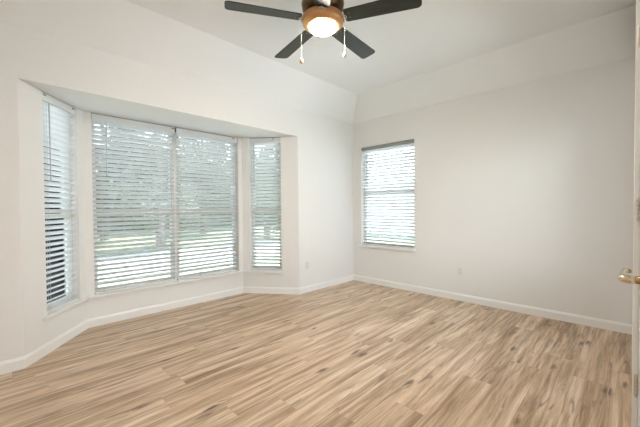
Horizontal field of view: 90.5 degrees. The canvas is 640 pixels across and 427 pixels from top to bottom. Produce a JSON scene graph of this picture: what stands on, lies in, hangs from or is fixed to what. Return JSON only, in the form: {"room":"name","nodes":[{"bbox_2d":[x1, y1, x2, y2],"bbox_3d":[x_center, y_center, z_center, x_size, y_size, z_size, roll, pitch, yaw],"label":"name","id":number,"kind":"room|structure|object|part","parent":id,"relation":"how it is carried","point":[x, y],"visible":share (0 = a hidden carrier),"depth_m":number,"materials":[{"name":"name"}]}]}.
{"room":"empty bedroom","nodes":[
{"label":"empty bedroom","id":0,"kind":"room"},
{"bbox_2d":[17,78,86,355],"bbox_3d":[-2.263,0.010,2.638,0.140,2.196,0.765,-1,1,-8],"label":"wall","id":1,"kind":"structure","parent":0,"point":[37,331],"depth_m":2.44,"materials":[{"name":"paint"}]},
{"bbox_2d":[25,319,87,367],"bbox_3d":[-2.179,1.064,2.664,0.013,0.086,0.772,-1,1,-8],"label":"baseboard","id":2,"kind":"structure","parent":1,"relation":"attached to","point":[32,357],"depth_m":2.58,"materials":[{"name":"paint"}]},
{"bbox_2d":[42,100,71,308],"bbox_3d":[-2.306,-0.081,2.704,0.065,1.776,0.434,-1,1,-8],"label":"window","id":3,"kind":"structure","parent":1,"relation":"in","point":[60,229],"depth_m":2.79,"materials":[{"name":"plastic"}]},
{"bbox_3d":[-2.322,-0.452,2.695,0.004,0.929,0.346,-1,1,-8],"label":"glass pane","id":4,"kind":"part","parent":3,"relation":"part of","materials":[{"name":"clear glass"}]},
{"bbox_3d":[-2.322,-0.452,2.695,0.024,0.989,0.390,-1,1,-8],"label":"sash","id":5,"kind":"part","parent":3,"relation":"part of","materials":[{"name":"plastic"}]},
{"bbox_3d":[-2.290,0.393,2.714,0.004,0.723,0.346,-1,1,-8],"label":"glass pane","id":6,"kind":"part","parent":3,"relation":"part of","materials":[{"name":"clear glass"}]},
{"bbox_3d":[-2.290,0.393,2.714,0.024,0.783,0.390,-1,1,-8],"label":"sash","id":7,"kind":"part","parent":3,"relation":"part of","materials":[{"name":"plastic"}]},
{"bbox_2d":[42,92,77,313],"bbox_3d":[-2.230,-0.084,2.713,0.073,1.770,0.424,-1,1,-8],"label":"window blind","id":8,"kind":"object","parent":3,"relation":"attached to","point":[56,120],"visible":0.73,"depth_m":2.71,"materials":[{"name":"paint"}]},
{"bbox_3d":[-2.235,0.792,2.728,0.048,0.018,0.416,-1,1,-8],"label":"rail","id":9,"kind":"part","parent":8,"relation":"part of","materials":[{"name":"white plastic"}]},
{"bbox_2d":[42,297,88,319],"bbox_3d":[-2.220,0.813,2.751,0.104,0.022,0.580,-1,1,-8],"label":"trim","id":10,"kind":"structure","parent":1,"relation":"attached to","point":[72,304],"depth_m":2.69,"materials":[{"name":"paint"}]},
{"bbox_2d":[20,79,292,137],"bbox_3d":[-1.440,-1.049,3.413,0.594,0.120,2.636,1,1,44],"label":"ceiling","id":11,"kind":"structure","parent":0,"point":[88,102],"depth_m":3.14,"materials":[{"name":"paint"}]},
{"bbox_2d":[83,111,242,318],"bbox_3d":[-1.693,-0.014,3.689,0.140,2.196,1.721,1,1,44],"label":"wall","id":12,"kind":"structure","parent":0,"point":[106,305],"depth_m":3.36,"materials":[{"name":"paint"}]},
{"bbox_2d":[91,120,235,291],"bbox_3d":[-1.715,-0.104,3.713,0.065,1.776,1.595,1,1,44],"label":"window","id":13,"kind":"structure","parent":12,"relation":"in","point":[174,134],"depth_m":3.69,"materials":[{"name":"plastic"}]},
{"bbox_3d":[-2.010,-0.468,3.428,0.024,0.989,0.746,1,1,44],"label":"sash","id":14,"kind":"part","parent":13,"relation":"part of","materials":[{"name":"plastic"}]},
{"bbox_2d":[91,113,175,293],"bbox_3d":[-1.942,-0.098,3.372,0.072,1.770,0.783,1,1,44],"label":"window blind","id":15,"kind":"object","parent":13,"relation":"attached to","point":[97,119],"visible":0.89,"depth_m":3.34,"materials":[{"name":"paint"}]},
{"bbox_3d":[-1.944,0.777,3.397,0.048,0.018,0.775,1,1,44],"label":"rail","id":16,"kind":"part","parent":15,"relation":"part of","materials":[{"name":"white plastic"}]},
{"bbox_3d":[-1.985,0.378,3.425,0.024,0.783,0.746,1,1,44],"label":"sash","id":17,"kind":"part","parent":13,"relation":"part of","materials":[{"name":"plastic"}]},
{"bbox_3d":[-1.447,-0.483,4.001,0.024,0.989,0.750,1,1,44],"label":"sash","id":18,"kind":"part","parent":13,"relation":"part of","materials":[{"name":"plastic"}]},
{"bbox_3d":[-1.422,0.363,3.998,0.024,0.783,0.750,1,1,44],"label":"sash","id":19,"kind":"part","parent":13,"relation":"part of","materials":[{"name":"plastic"}]},
{"bbox_2d":[175,127,237,280],"bbox_3d":[-1.384,-0.113,3.948,0.061,1.770,0.787,1,1,44],"label":"window blind","id":20,"kind":"object","parent":13,"relation":"attached to","point":[182,133],"visible":0.99,"depth_m":3.92,"materials":[{"name":"paint"}]},
{"bbox_3d":[-1.383,0.763,3.969,0.048,0.018,0.779,1,1,44],"label":"rail","id":21,"kind":"part","parent":20,"relation":"part of","materials":[{"name":"white plastic"}]},
{"bbox_2d":[87,270,242,298],"bbox_3d":[-1.652,0.792,3.669,0.104,0.022,1.721,1,1,44],"label":"window sill","id":22,"kind":"structure","parent":12,"relation":"attached to","point":[234,272],"depth_m":3.50,"materials":[{"name":"paint"}]},
{"bbox_2d":[87,287,243,327],"bbox_3d":[-1.631,1.042,3.655,0.013,0.086,1.720,1,1,44],"label":"baseboard","id":23,"kind":"structure","parent":12,"relation":"attached to","point":[106,319],"depth_m":3.50,"materials":[{"name":"paint"}]},
{"bbox_2d":[0,22,352,361],"bbox_3d":[-1.187,-0.133,3.339,0.140,2.440,4.720,1,1,44],"label":"wall","id":24,"kind":"structure","parent":0,"point":[325,144],"depth_m":2.93,"materials":[{"name":"paint"}]},
{"bbox_2d":[0,356,25,374],"bbox_3d":[-2.401,1.078,2.006,0.013,0.086,0.792,1,1,44],"label":"baseboard","id":25,"kind":"structure","parent":24,"relation":"attached to","point":[15,364],"depth_m":2.23,"materials":[{"name":"paint"}]},
{"bbox_2d":[306,261,309,269],"bbox_3d":[-0.165,0.699,4.282,0.009,0.115,0.070,1,1,44],"label":"wall outlet","id":26,"kind":"object","parent":24,"relation":"attached to","point":[307,262],"visible":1,"depth_m":4.28,"materials":[{"name":"plastic"}]},
{"bbox_2d":[299,275,352,293],"bbox_3d":[0.128,1.012,4.581,0.013,0.086,1.147,1,1,44],"label":"baseboard","id":27,"kind":"structure","parent":24,"relation":"attached to","point":[313,287],"depth_m":4.52,"materials":[{"name":"paint"}]},
{"bbox_2d":[242,136,298,287],"bbox_3d":[-0.653,-0.032,4.278,0.764,2.196,0.140,0,1,7],"label":"wall","id":28,"kind":"structure","parent":0,"point":[289,278],"depth_m":4.19,"materials":[{"name":"paint"}]},
{"bbox_2d":[243,270,283,272],"bbox_3d":[-0.754,0.774,4.255,0.560,0.022,0.104,0,1,7],"label":"trim","id":29,"kind":"structure","parent":28,"relation":"attached to","point":[246,271],"depth_m":4.21,"materials":[{"name":"paint"}]},
{"bbox_2d":[251,142,281,268],"bbox_3d":[-0.717,-0.122,4.316,0.432,1.776,0.065,0,1,7],"label":"window","id":30,"kind":"structure","parent":28,"relation":"in","point":[274,142],"depth_m":4.31,"materials":[{"name":"plastic"}]},
{"bbox_2d":[249,137,281,270],"bbox_3d":[-0.727,-0.123,4.240,0.424,1.770,0.072,0,1,7],"label":"window blind","id":31,"kind":"object","parent":30,"relation":"attached to","point":[260,143],"visible":0.95,"depth_m":4.25,"materials":[{"name":"paint"}]},
{"bbox_3d":[-0.719,0.752,4.268,0.416,0.018,0.048,0,1,7],"label":"rail","id":32,"kind":"part","parent":31,"relation":"part of","materials":[{"name":"white plastic"}]},
{"bbox_3d":[-0.718,-0.494,4.323,0.388,0.989,0.024,0,1,7],"label":"sash","id":33,"kind":"part","parent":30,"relation":"part of","materials":[{"name":"plastic"}]},
{"bbox_3d":[-0.715,0.352,4.313,0.388,0.783,0.024,0,1,7],"label":"sash","id":34,"kind":"part","parent":30,"relation":"part of","materials":[{"name":"glass"}]},
{"bbox_2d":[243,286,299,294],"bbox_3d":[-0.651,1.024,4.220,0.771,0.086,0.013,0,1,7],"label":"baseboard","id":35,"kind":"structure","parent":28,"relation":"attached to","point":[262,290],"depth_m":4.21,"materials":[{"name":"paint"}]},
{"bbox_2d":[0,280,631,426],"bbox_3d":[0.560,1.129,1.754,5.806,0.050,4.580,1,1,44],"label":"floor","id":36,"kind":"structure","parent":0,"point":[353,353],"depth_m":2.23,"materials":[{"name":"brown wood"}]},
{"bbox_2d":[0,0,635,123],"bbox_3d":[0.758,-1.479,1.494,5.200,0.290,4.580,1,1,44],"label":"ceiling","id":37,"kind":"structure","parent":0,"point":[437,51],"depth_m":2.93,"materials":[{"name":"paint"}]},
{"bbox_2d":[224,0,421,63],"bbox_3d":[0.030,-1.342,2.257,1.273,0.580,1.255,1,1,44],"label":"ceiling fan","id":38,"kind":"object","parent":37,"relation":"hanging from","point":[320,17],"visible":1,"depth_m":2.14,"materials":[{"name":"black wood"}]},
{"bbox_3d":[-0.373,-1.347,2.110,0.502,0.006,0.132,-1,12,-16],"label":"blade","id":39,"kind":"part","parent":38,"relation":"part of","materials":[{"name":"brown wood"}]},
{"bbox_3d":[-0.208,-1.356,2.561,0.132,0.006,0.502,-14,8,-33],"label":"blade","id":40,"kind":"part","parent":38,"relation":"part of","materials":[{"name":"black wood"}]},
{"bbox_3d":[0.005,-1.344,1.813,0.132,0.006,0.502,11,1,2],"label":"blade","id":41,"kind":"part","parent":38,"relation":"part of","materials":[{"name":"brown wood"}]},
{"bbox_3d":[0.021,-1.289,2.222,0.192,0.041,0.192,1,1,44],"label":"lamp glass","id":42,"kind":"part","parent":38,"relation":"part of","materials":[{"name":"white glass"}]},
{"bbox_3d":[0.273,-1.359,2.543,0.132,0.006,0.502,-14,-7,38],"label":"blade","id":43,"kind":"part","parent":38,"relation":"part of","materials":[{"name":"brown wood"}]},
{"bbox_3d":[0.404,-1.352,2.080,0.502,0.006,0.132,0,-10,20],"label":"blade","id":44,"kind":"part","parent":38,"relation":"part of","materials":[{"name":"brown wood"}]},
{"bbox_2d":[353,56,634,324],"bbox_3d":[1.687,-0.165,3.923,3.422,2.440,0.140,1,1,44],"label":"wall","id":45,"kind":"structure","parent":0,"point":[527,188],"depth_m":3.35,"materials":[{"name":"paint"}]},
{"bbox_2d":[358,245,416,251],"bbox_3d":[0.961,0.494,4.583,0.958,0.022,0.104,1,1,44],"label":"trim","id":46,"kind":"structure","parent":45,"relation":"attached to","point":[372,246],"depth_m":4.51,"materials":[{"name":"paint"}]},
{"bbox_2d":[364,144,413,245],"bbox_3d":[1.018,-0.259,4.622,0.883,1.488,0.065,1,1,44],"label":"window","id":47,"kind":"structure","parent":45,"relation":"in","point":[407,144],"depth_m":4.89,"materials":[{"name":"plastic"}]},
{"bbox_2d":[361,139,413,248],"bbox_3d":[0.965,-0.260,4.568,0.875,1.482,0.072,1,1,44],"label":"window blind","id":48,"kind":"object","parent":47,"relation":"attached to","point":[405,150],"visible":0.87,"depth_m":4.55,"materials":[{"name":"paint"}]},
{"bbox_3d":[0.979,0.472,4.590,0.867,0.018,0.048,1,1,44],"label":"rail","id":49,"kind":"part","parent":48,"relation":"part of","materials":[{"name":"white plastic"}]},
{"bbox_3d":[1.025,-0.629,4.625,0.839,0.703,0.024,1,1,44],"label":"sash","id":50,"kind":"part","parent":47,"relation":"part of","materials":[{"name":"plastic"}]},
{"bbox_3d":[1.012,0.073,4.620,0.839,0.781,0.024,1,1,44],"label":"sash","id":51,"kind":"part","parent":47,"relation":"part of","materials":[{"name":"glass"}]},
{"bbox_2d":[457,266,462,275],"bbox_3d":[1.692,0.700,3.835,0.070,0.115,0.009,1,1,44],"label":"wall outlet","id":52,"kind":"object","parent":45,"relation":"attached to","point":[459,269],"visible":1,"depth_m":3.83,"materials":[{"name":"plastic"}]},
{"bbox_2d":[353,274,632,334],"bbox_3d":[1.641,1.013,3.890,3.141,0.086,0.013,1,1,44],"label":"baseboard","id":53,"kind":"structure","parent":45,"relation":"attached to","point":[551,314],"depth_m":3.45,"materials":[{"name":"paint"}]},
{"bbox_2d":[637,189,639,426],"bbox_3d":[1.203,-0.254,1.087,0.140,2.730,4.580,1,1,44],"label":"wall","id":54,"kind":"structure","parent":0,"point":[639,189],"depth_m":1.39,"materials":[{"name":"paint"}]},
{"bbox_2d":[618,24,639,426],"bbox_3d":[1.093,0.089,1.087,0.089,2.030,0.870,1,1,44],"label":"door","id":55,"kind":"structure","parent":54,"relation":"in","point":[622,276],"depth_m":1.32,"materials":[{"name":"paint"}]},
{"bbox_3d":[0.860,0.172,0.882,0.044,0.021,0.152,1,1,44],"label":"lever","id":56,"kind":"part","parent":55,"relation":"part of","materials":[{"name":"gold metal"}]},
{"bbox_2d":[631,0,639,426],"bbox_3d":[0.785,0.067,0.777,0.017,2.106,1.854,1,1,44],"label":"trim","id":57,"kind":"structure","parent":54,"relation":"attached to","point":[637,50],"depth_m":1.40,"materials":[{"name":"paint"}]},
{"label":"outside","id":58,"kind":"structure","parent":0,"visible":0},
{"bbox_2d":[97,227,413,286],"bbox_3d":[0.398,1.026,19.140,100.000,0.120,100.000,1,1,44],"label":"ground","id":59,"kind":"structure","parent":58,"point":[98,240],"depth_m":12.27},
{"bbox_2d":[95,125,152,239],"bbox_3d":[-9.244,-2.379,13.635,3.519,7.039,3.970,1,1,44],"label":"leafy tree","id":60,"kind":"object","parent":59,"relation":"on","point":[100,125],"visible":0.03,"depth_m":13.45,"materials":[{"name":"green plant"}]},
{"bbox_2d":[95,131,207,247],"bbox_3d":[-5.451,-1.611,10.864,3.075,5.551,3.696,1,1,44],"label":"leafy tree","id":61,"kind":"object","parent":59,"relation":"on","point":[140,131],"visible":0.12,"depth_m":10.55,"materials":[{"name":"green plant"}]},
{"bbox_2d":[95,126,279,232],"bbox_3d":[-7.321,-2.209,21.324,2.339,6.601,23.271,1,1,44],"label":"hedge","id":62,"kind":"object","parent":59,"relation":"on","point":[107,126],"visible":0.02,"depth_m":19.98,"materials":[{"name":"green plant"}]},
{"bbox_2d":[98,241,279,282],"bbox_3d":[-2.976,1.154,9.139,3.600,0.039,10.000,1,1,44],"label":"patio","id":63,"kind":"structure","parent":59,"relation":"on","point":[107,262],"depth_m":7.82,"materials":[{"name":"grey concrete"}]},
{"bbox_2d":[177,137,229,233],"bbox_3d":[-6.031,-2.113,16.621,3.549,6.350,3.493,1,1,44],"label":"leafy tree","id":64,"kind":"object","parent":59,"relation":"on","point":[178,137],"visible":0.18,"depth_m":16.32,"materials":[{"name":"green plant"}]},
{"bbox_2d":[255,145,279,238],"bbox_3d":[-2.243,-1.703,13.718,2.846,5.583,2.680,1,1,44],"label":"leafy tree","id":65,"kind":"object","parent":59,"relation":"on","point":[277,145],"visible":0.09,"depth_m":13.41,"materials":[{"name":"green plant"}]},
{"bbox_2d":[368,181,413,235],"bbox_3d":[7.963,-0.170,10.417,19.080,2.480,0.280,1,1,44],"label":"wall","id":66,"kind":"structure","parent":59,"relation":"on","point":[407,181],"depth_m":14.79,"materials":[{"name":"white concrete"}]}
]}

